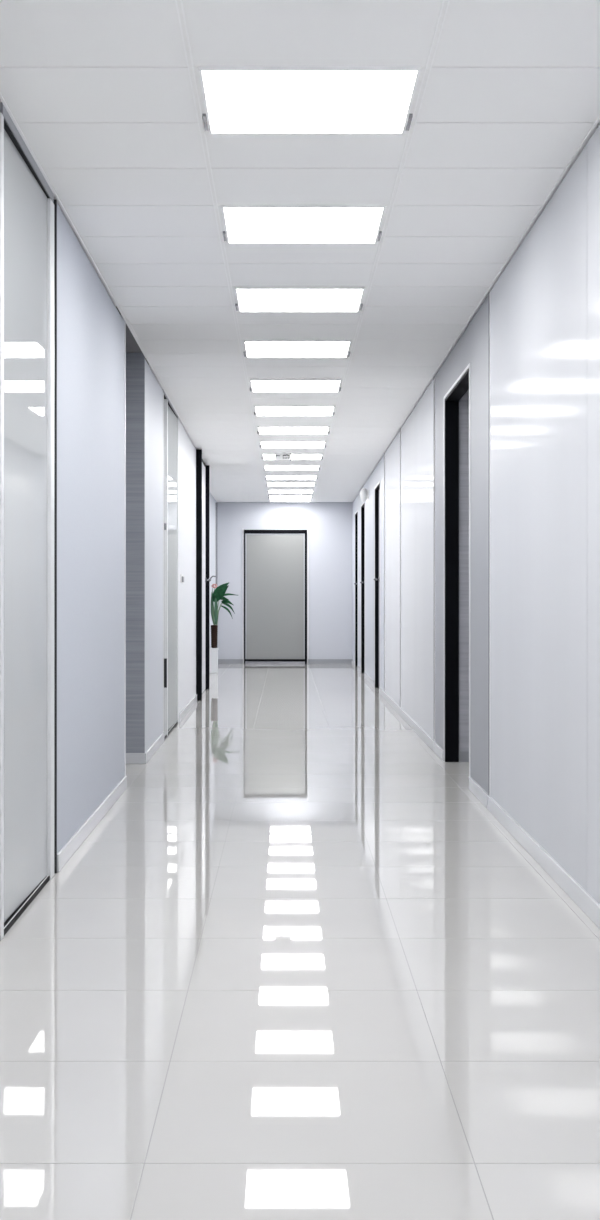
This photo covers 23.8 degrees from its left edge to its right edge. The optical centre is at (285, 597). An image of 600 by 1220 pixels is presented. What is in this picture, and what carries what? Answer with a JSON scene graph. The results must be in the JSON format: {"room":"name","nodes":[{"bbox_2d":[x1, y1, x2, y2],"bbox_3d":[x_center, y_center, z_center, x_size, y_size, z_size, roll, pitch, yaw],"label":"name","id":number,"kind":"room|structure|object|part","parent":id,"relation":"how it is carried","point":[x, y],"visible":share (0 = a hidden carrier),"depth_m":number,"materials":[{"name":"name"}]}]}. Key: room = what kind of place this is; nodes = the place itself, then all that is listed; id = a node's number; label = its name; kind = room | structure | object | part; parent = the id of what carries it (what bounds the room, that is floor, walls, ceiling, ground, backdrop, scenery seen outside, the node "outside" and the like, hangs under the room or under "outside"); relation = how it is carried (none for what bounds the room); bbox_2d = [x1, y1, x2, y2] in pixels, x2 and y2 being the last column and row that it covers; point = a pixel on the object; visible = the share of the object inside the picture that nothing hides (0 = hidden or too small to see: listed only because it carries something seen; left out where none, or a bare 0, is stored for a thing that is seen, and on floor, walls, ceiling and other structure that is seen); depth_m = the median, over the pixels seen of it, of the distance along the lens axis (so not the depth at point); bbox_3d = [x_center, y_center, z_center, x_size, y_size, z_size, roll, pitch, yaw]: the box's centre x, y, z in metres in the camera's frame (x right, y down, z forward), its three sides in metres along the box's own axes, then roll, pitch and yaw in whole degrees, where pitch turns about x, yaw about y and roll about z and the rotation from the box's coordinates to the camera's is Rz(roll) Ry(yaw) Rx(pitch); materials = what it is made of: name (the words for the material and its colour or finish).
{"room":"office corridor","nodes":[
{"label":"office corridor","id":0,"kind":"room"},
{"bbox_2d":[57,204,195,852],"bbox_3d":[-0.972,-0.259,7.225,0.120,2.677,20.451,0,0,0],"label":"wall","id":1,"kind":"structure","parent":0,"point":[90,328],"depth_m":6.88,"materials":[{"name":"grey paint"}]},
{"bbox_2d":[0,102,53,939],"bbox_3d":[-0.926,-0.248,5.018,0.058,2.657,1.055,0,0,0],"label":"window","id":2,"kind":"structure","parent":1,"relation":"in","point":[26,198],"depth_m":5.00,"materials":[{"name":"grey glass"}]},
{"bbox_3d":[-0.924,-0.226,4.510,0.054,2.612,0.040,0,0,0],"label":"frame","id":3,"kind":"part","parent":2,"relation":"part of","materials":[{"name":"silver metal"}]},
{"bbox_3d":[-0.930,-1.536,5.037,0.050,0.008,1.015,0,0,0],"label":"rail","id":4,"kind":"part","parent":2,"relation":"part of","materials":[{"name":"black"}]},
{"bbox_3d":[-0.928,-0.226,5.500,0.054,2.612,0.090,0,0,0],"label":"frame","id":5,"kind":"part","parent":2,"relation":"part of","materials":[{"name":"silver metal"}]},
{"bbox_2d":[54,199,56,872],"bbox_3d":[-0.928,-0.241,5.574,0.055,2.643,0.053,0,0,0],"label":"trim","id":6,"kind":"structure","parent":1,"relation":"attached to","point":[55,200],"depth_m":5.59,"materials":[{"name":"grey metal"}]},
{"bbox_3d":[-0.917,-0.241,6.836,0.012,2.643,2.464,0,0,0],"label":"wall panel","id":7,"kind":"part","parent":1,"relation":"part of","materials":[{"name":"white paint"}]},
{"bbox_2d":[0,93,205,464],"bbox_3d":[-0.908,-1.575,7.225,0.009,0.004,20.450,0,0,0],"label":"trim","id":8,"kind":"structure","parent":1,"relation":"attached to","point":[1,97],"depth_m":6.03,"materials":[{"name":"white metal"}]},
{"bbox_2d":[57,694,196,871],"bbox_3d":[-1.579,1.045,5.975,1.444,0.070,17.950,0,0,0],"label":"baseboard","id":9,"kind":"structure","parent":1,"relation":"attached to","point":[82,833],"depth_m":7.14,"materials":[{"name":"grey"}]},
{"bbox_3d":[-0.930,-0.241,10.004,0.012,2.643,1.445,0,0,0],"label":"wall panel","id":10,"kind":"part","parent":1,"relation":"part of","materials":[{"name":"grey paint"}]},
{"bbox_2d":[162,389,178,738],"bbox_3d":[-0.945,-0.248,11.537,0.078,2.657,1.605,0,0,0],"label":"door","id":11,"kind":"structure","parent":1,"relation":"in","point":[170,417],"depth_m":11.63,"materials":[{"name":"grey glass"}]},
{"bbox_3d":[-0.950,-0.235,10.750,0.054,2.630,0.030,0,0,0],"label":"frame","id":12,"kind":"part","parent":11,"relation":"part of","materials":[{"name":"silver metal"}]},
{"bbox_3d":[-0.918,0.570,10.820,0.026,0.220,0.040,0,0,0],"label":"pull handle","id":13,"kind":"part","parent":11,"relation":"part of","materials":[{"name":"black"}]},
{"bbox_3d":[-0.952,-0.235,11.125,0.054,2.630,0.050,0,0,0],"label":"frame","id":14,"kind":"part","parent":11,"relation":"part of","materials":[{"name":"silver metal"}]},
{"bbox_3d":[-0.951,-0.245,11.540,0.012,2.610,1.580,0,0,1],"label":"glass pane","id":15,"kind":"part","parent":11,"relation":"part of","materials":[{"name":"grey"}]},
{"bbox_3d":[-0.957,-0.235,12.310,0.054,2.630,0.060,0,0,0],"label":"frame","id":16,"kind":"part","parent":11,"relation":"part of","materials":[{"name":"silver metal"}]},
{"bbox_2d":[180,574,183,582],"bbox_3d":[-0.927,-0.171,12.567,0.018,0.072,0.363,0,0,0],"label":"light switch","id":17,"kind":"object","parent":1,"relation":"attached to","point":[181,575],"visible":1,"depth_m":12.50,"materials":[{"name":"white plastic"}]},
{"bbox_3d":[-0.945,-0.241,13.655,0.012,2.643,2.622,0,0,0],"label":"wall panel","id":18,"kind":"part","parent":1,"relation":"part of","materials":[{"name":"white paint"}]},
{"bbox_2d":[196,449,210,700],"bbox_3d":[-0.920,-0.242,15.915,0.090,2.645,1.870,0,0,0],"label":"door","id":19,"kind":"structure","parent":1,"relation":"in","point":[202,470],"depth_m":16.13,"materials":[{"name":"black"}]},
{"bbox_2d":[120,314,147,752],"bbox_3d":[-1.658,-0.440,8.690,1.884,3.040,1.420,0,0,0],"label":"wall","id":20,"kind":"structure","parent":0,"point":[135,362],"depth_m":9.28,"materials":[{"name":"grey"}]},
{"bbox_2d":[124,320,125,775],"bbox_3d":[-0.974,-0.259,8.085,0.124,2.677,0.030,0,0,0],"label":"trim","id":21,"kind":"structure","parent":20,"relation":"attached to","point":[124,320],"depth_m":8.07,"materials":[{"name":"silver metal"}]},
{"bbox_2d":[209,492,217,647],"bbox_3d":[-1.105,-0.259,20.375,0.300,2.677,6.050,0,0,0],"label":"wall","id":22,"kind":"structure","parent":0,"point":[213,505],"depth_m":21.99,"materials":[{"name":"grey paint"}]},
{"bbox_3d":[-1.120,-0.230,22.975,0.030,2.620,0.050,0,0,0],"label":"edge post","id":23,"kind":"part","parent":22,"relation":"part of","materials":[{"name":"silver paint"}]},
{"bbox_2d":[217,502,352,658],"bbox_3d":[-0.037,-0.259,23.460,2.495,2.677,0.120,0,0,0],"label":"wall","id":24,"kind":"structure","parent":0,"point":[329,524],"depth_m":23.40,"materials":[{"name":"grey paint"}]},
{"bbox_2d":[242,529,308,663],"bbox_3d":[-0.172,-0.030,23.380,1.095,2.220,0.040,0,0,0],"label":"door","id":25,"kind":"structure","parent":24,"relation":"in","point":[275,563],"depth_m":23.38,"materials":[{"name":"grey"}]},
{"bbox_3d":[-0.179,1.022,23.385,0.978,0.035,0.030,0,0,0],"label":"kick rail","id":26,"kind":"part","parent":25,"relation":"part of","materials":[{"name":"black metal"}]},
{"bbox_2d":[218,659,351,663],"bbox_3d":[-0.022,1.042,23.394,2.225,0.075,0.012,0,0,0],"label":"baseboard","id":27,"kind":"structure","parent":24,"relation":"attached to","point":[220,661],"depth_m":23.39,"materials":[{"name":"grey"}]},
{"bbox_2d":[0,664,599,1219],"bbox_3d":[0.000,1.140,10.211,6.400,0.120,26.979,0,0,0],"label":"floor","id":28,"kind":"structure","parent":0,"point":[297,968],"depth_m":3.85,"materials":[{"name":"grey tile"}]},
{"bbox_2d":[209,648,217,672],"bbox_3d":[-1.045,0.900,20.500,0.140,0.360,0.140,0,0,0],"label":"pedestal","id":29,"kind":"object","parent":28,"relation":"on","point":[213,652],"visible":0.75,"depth_m":20.44,"materials":[{"name":"white"}]},
{"bbox_2d":[211,583,234,647],"bbox_3d":[-0.884,0.247,20.486,0.408,0.944,0.127,0,0,5],"label":"potted plant","id":30,"kind":"object","parent":29,"relation":"on","point":[218,594],"visible":1,"depth_m":20.47,"materials":[{"name":"green plant"}]},
{"bbox_3d":[-1.033,0.554,20.500,0.108,0.330,0.108,0,0,0],"label":"pot","id":31,"kind":"part","parent":30,"relation":"part of","materials":[{"name":"black"}]},
{"bbox_2d":[0,0,599,501],"bbox_3d":[0.000,-1.597,10.241,6.400,0.040,26.917,0,0,0],"label":"ceiling","id":32,"kind":"structure","parent":0,"point":[99,91],"depth_m":5.32,"materials":[{"name":"grey"}]},
{"bbox_2d":[175,0,268,501],"bbox_3d":[-0.283,-1.577,10.200,0.018,0.008,26.400,0,0,0],"label":"rail","id":33,"kind":"object","parent":32,"relation":"attached to","point":[179,4],"visible":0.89,"depth_m":5.24,"materials":[{"name":"white metal"}]},
{"bbox_2d":[275,452,290,460],"bbox_3d":[-0.033,-1.532,15.418,0.175,0.090,0.020,0,0,0],"label":"hanging sign","id":34,"kind":"object","parent":32,"relation":"hanging from","point":[278,456],"visible":1,"depth_m":15.41,"materials":[{"name":"white plastic"}]},
{"bbox_2d":[269,495,311,497],"bbox_3d":[0.070,-1.571,22.085,0.684,0.012,0.583,0,0,0],"label":"recessed light","id":35,"kind":"object","parent":32,"relation":"in","point":[270,496],"visible":1,"depth_m":22.01,"materials":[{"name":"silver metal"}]},
{"bbox_2d":[270,496,310,497],"bbox_3d":[0.070,-1.573,22.085,0.640,0.008,0.565,0,0,0],"label":"diffuser","id":36,"kind":"object","parent":35,"relation":"attached to","point":[270,496],"depth_m":22.12,"materials":[{"name":"white plastic"}]},
{"bbox_2d":[269,499,311,501],"bbox_3d":[0.070,-1.571,22.863,0.684,0.012,0.583,0,0,0],"label":"recessed light","id":37,"kind":"object","parent":32,"relation":"in","point":[270,500],"visible":1,"depth_m":22.91,"materials":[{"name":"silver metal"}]},
{"bbox_2d":[270,499,309,500],"bbox_3d":[0.070,-1.573,22.863,0.640,0.008,0.565,0,0,0],"label":"diffuser","id":38,"kind":"object","parent":37,"relation":"attached to","point":[270,499],"depth_m":22.80,"materials":[{"name":"white plastic"}]},
{"bbox_2d":[265,475,316,479],"bbox_3d":[0.070,-1.571,18.540,0.684,0.012,0.583,0,0,0],"label":"recessed light","id":39,"kind":"object","parent":32,"relation":"in","point":[268,477],"visible":1,"depth_m":18.54,"materials":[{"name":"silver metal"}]},
{"bbox_2d":[267,476,315,478],"bbox_3d":[0.070,-1.573,18.540,0.640,0.008,0.565,0,0,0],"label":"diffuser","id":40,"kind":"object","parent":39,"relation":"attached to","point":[268,477],"depth_m":18.54,"materials":[{"name":"white plastic"}]},
{"bbox_2d":[266,482,315,485],"bbox_3d":[0.070,-1.571,19.642,0.684,0.012,0.583,0,0,0],"label":"recessed light","id":41,"kind":"object","parent":32,"relation":"in","point":[268,483],"visible":1,"depth_m":19.66,"materials":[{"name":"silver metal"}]},
{"bbox_2d":[268,483,313,485],"bbox_3d":[0.070,-1.573,19.642,0.640,0.008,0.565,0,0,0],"label":"diffuser","id":42,"kind":"object","parent":41,"relation":"attached to","point":[269,484],"depth_m":19.69,"materials":[{"name":"white plastic"}]},
{"bbox_2d":[268,489,313,492],"bbox_3d":[0.070,-1.571,20.980,0.684,0.012,0.583,0,0,0],"label":"recessed light","id":43,"kind":"object","parent":32,"relation":"in","point":[269,490],"visible":1,"depth_m":20.93,"materials":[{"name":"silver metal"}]},
{"bbox_2d":[264,465,319,469],"bbox_3d":[0.070,-1.571,17.167,0.684,0.012,0.583,0,0,0],"label":"recessed light","id":44,"kind":"object","parent":32,"relation":"in","point":[266,467],"visible":1,"depth_m":17.12,"materials":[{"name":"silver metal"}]},
{"bbox_2d":[262,453,322,459],"bbox_3d":[0.070,-1.571,15.823,0.684,0.012,0.583,0,0,0],"label":"recessed light","id":45,"kind":"object","parent":32,"relation":"in","point":[266,456],"visible":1,"depth_m":15.79,"materials":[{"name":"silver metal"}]},
{"bbox_2d":[263,455,320,458],"bbox_3d":[0.070,-1.573,15.823,0.640,0.008,0.565,0,0,0],"label":"diffuser","id":46,"kind":"object","parent":45,"relation":"attached to","point":[264,456],"depth_m":15.83,"materials":[{"name":"white plastic"}]},
{"bbox_2d":[260,441,325,447],"bbox_3d":[0.070,-1.571,14.586,0.684,0.012,0.583,0,0,0],"label":"recessed light","id":47,"kind":"object","parent":32,"relation":"in","point":[264,444],"visible":1,"depth_m":14.55,"materials":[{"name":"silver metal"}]},
{"bbox_2d":[257,426,329,433],"bbox_3d":[0.070,-1.571,13.339,0.684,0.012,0.583,0,0,0],"label":"recessed light","id":48,"kind":"object","parent":32,"relation":"in","point":[261,429],"visible":1,"depth_m":13.32,"materials":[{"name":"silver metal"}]},
{"bbox_2d":[254,405,334,415],"bbox_3d":[0.070,-1.571,11.948,0.684,0.012,0.583,0,0,0],"label":"recessed light","id":49,"kind":"object","parent":32,"relation":"in","point":[260,410],"visible":1,"depth_m":11.92,"materials":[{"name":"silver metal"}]},
{"bbox_2d":[256,407,332,414],"bbox_3d":[0.070,-1.573,11.948,0.640,0.008,0.565,0,0,0],"label":"diffuser","id":50,"kind":"object","parent":49,"relation":"attached to","point":[259,410],"depth_m":11.93,"materials":[{"name":"white plastic"}]},
{"bbox_2d":[250,379,340,391],"bbox_3d":[0.070,-1.571,10.537,0.684,0.012,0.583,0,0,0],"label":"recessed light","id":51,"kind":"object","parent":32,"relation":"in","point":[257,385],"visible":1,"depth_m":10.51,"materials":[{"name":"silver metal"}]},
{"bbox_2d":[243,340,350,357],"bbox_3d":[0.070,-1.571,8.987,0.684,0.012,0.583,0,0,0],"label":"recessed light","id":52,"kind":"object","parent":32,"relation":"in","point":[253,348],"visible":1,"depth_m":8.95,"materials":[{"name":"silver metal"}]},
{"bbox_2d":[235,287,364,311],"bbox_3d":[0.070,-1.571,7.503,0.684,0.012,0.583,0,0,0],"label":"recessed light","id":53,"kind":"object","parent":32,"relation":"in","point":[249,299],"visible":1,"depth_m":7.49,"materials":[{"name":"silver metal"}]},
{"bbox_2d":[221,205,385,243],"bbox_3d":[0.070,-1.571,5.997,0.684,0.012,0.583,0,0,0],"label":"recessed light","id":54,"kind":"object","parent":32,"relation":"in","point":[244,224],"visible":1,"depth_m":5.97,"materials":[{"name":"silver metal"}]},
{"bbox_2d":[199,66,420,133],"bbox_3d":[0.070,-1.571,4.512,0.684,0.012,0.583,0,0,0],"label":"recessed light","id":55,"kind":"object","parent":32,"relation":"in","point":[237,99],"visible":1,"depth_m":4.47,"materials":[{"name":"white plastic"}]},
{"bbox_2d":[459,390,468,761],"bbox_3d":[1.703,-0.220,8.310,1.130,2.600,2.220,0,0,0],"label":"wall","id":56,"kind":"structure","parent":0,"point":[464,401],"depth_m":9.39,"materials":[{"name":"paint"}]},
{"bbox_3d":[1.688,1.045,9.384,1.100,0.070,0.012,0,0,0],"label":"baseboard","id":57,"kind":"part","parent":56,"relation":"part of","materials":[{"name":"grey"}]},
{"bbox_2d":[352,124,599,904],"bbox_3d":[1.121,-0.259,10.200,0.140,2.677,26.400,0,0,0],"label":"wall","id":58,"kind":"structure","parent":0,"point":[545,303],"depth_m":6.15,"materials":[{"name":"grey paint"}]},
{"bbox_3d":[1.093,-0.241,22.200,0.012,2.643,2.392,0,0,0],"label":"wall panel","id":59,"kind":"part","parent":58,"relation":"part of","materials":[{"name":"grey"}]},
{"bbox_2d":[354,510,357,666],"bbox_3d":[1.110,-0.125,21.904,0.103,2.410,0.952,0,0,0],"label":"door","id":60,"kind":"structure","parent":58,"relation":"in","point":[356,512],"depth_m":22.34,"materials":[{"name":"black"}]},
{"bbox_2d":[360,502,364,672],"bbox_3d":[1.105,-0.125,19.954,0.103,2.410,1.052,0,0,0],"label":"door","id":61,"kind":"structure","parent":58,"relation":"in","point":[362,582],"depth_m":20.44,"materials":[{"name":"black"}]},
{"bbox_2d":[360,488,368,501],"bbox_3d":[1.020,-1.337,18.550,0.112,0.185,0.120,0,0,0],"label":"wall fixture","id":62,"kind":"object","parent":58,"relation":"attached to","point":[364,493],"visible":1,"depth_m":18.52,"materials":[{"name":"white plastic"}]},
{"bbox_3d":[1.085,-0.241,19.600,0.012,2.643,2.792,0,0,0],"label":"wall panel","id":63,"kind":"part","parent":58,"relation":"part of","materials":[{"name":"grey"}]},
{"bbox_2d":[373,481,379,687],"bbox_3d":[1.095,-0.125,16.654,0.103,2.410,1.052,0,0,0],"label":"door","id":64,"kind":"structure","parent":58,"relation":"in","point":[376,579],"depth_m":17.14,"materials":[{"name":"black"}]},
{"bbox_3d":[1.076,-0.241,16.770,0.012,2.643,2.852,0,0,0],"label":"wall panel","id":65,"kind":"part","parent":58,"relation":"part of","materials":[{"name":"grey paint"}]},
{"bbox_2d":[384,453,384,691],"bbox_3d":[1.067,-0.241,15.336,0.022,2.643,0.016,0,0,0],"label":"trim","id":66,"kind":"structure","parent":58,"relation":"attached to","point":[384,453],"depth_m":15.34,"materials":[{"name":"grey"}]},
{"bbox_3d":[1.069,-0.241,14.230,0.012,2.643,2.204,0,0,0],"label":"wall panel","id":67,"kind":"part","parent":58,"relation":"part of","materials":[{"name":"white paint"}]},
{"bbox_2d":[400,428,400,707],"bbox_3d":[1.061,-0.241,13.116,0.021,2.643,0.016,0,0,0],"label":"trim","id":68,"kind":"structure","parent":58,"relation":"attached to","point":[400,428],"depth_m":13.12,"materials":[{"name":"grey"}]},
{"bbox_3d":[1.061,-0.241,11.580,0.012,2.643,3.064,0,0,0],"label":"wall panel","id":69,"kind":"part","parent":58,"relation":"part of","materials":[{"name":"white paint"}]},
{"bbox_2d":[434,376,434,740],"bbox_3d":[1.052,-0.241,10.036,0.020,2.643,0.016,0,0,0],"label":"trim","id":70,"kind":"structure","parent":58,"relation":"attached to","point":[434,376],"depth_m":10.03,"materials":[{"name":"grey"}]},
{"bbox_2d":[444,363,470,776],"bbox_3d":[1.088,-0.125,8.739,0.100,2.410,1.362,0,0,0],"label":"door","id":71,"kind":"structure","parent":58,"relation":"in","point":[451,403],"depth_m":9.38,"materials":[{"name":"black"}]},
{"bbox_3d":[1.052,-0.241,8.662,0.012,2.643,2.747,0,0,0],"label":"wall panel","id":72,"kind":"part","parent":58,"relation":"part of","materials":[{"name":"grey paint"}]},
{"bbox_2d":[352,660,599,928],"bbox_3d":[1.045,1.045,10.200,0.012,0.070,26.400,0,0,0],"label":"baseboard","id":73,"kind":"structure","parent":58,"relation":"attached to","point":[588,905],"depth_m":6.13,"materials":[{"name":"grey"}]},
{"bbox_2d":[352,116,599,501],"bbox_3d":[1.046,-1.575,10.200,0.009,0.004,26.400,0,0,0],"label":"trim","id":74,"kind":"structure","parent":58,"relation":"attached to","point":[598,119],"depth_m":6.46,"materials":[{"name":"white"}]},
{"bbox_2d":[489,292,489,795],"bbox_3d":[1.045,-0.241,7.271,0.018,2.643,0.016,0,0,0],"label":"trim","id":75,"kind":"structure","parent":58,"relation":"attached to","point":[489,292],"depth_m":7.27,"materials":[{"name":"grey metal"}]},
{"bbox_3d":[1.044,-0.241,6.082,0.012,2.643,2.369,0,0,0],"label":"wall panel","id":76,"kind":"part","parent":58,"relation":"part of","materials":[{"name":"white paint"}]},
{"bbox_3d":[1.036,-0.241,3.397,0.012,2.643,2.989,0,0,0],"label":"wall panel","id":77,"kind":"part","parent":58,"relation":"part of","materials":[{"name":"white paint"}]}
]}

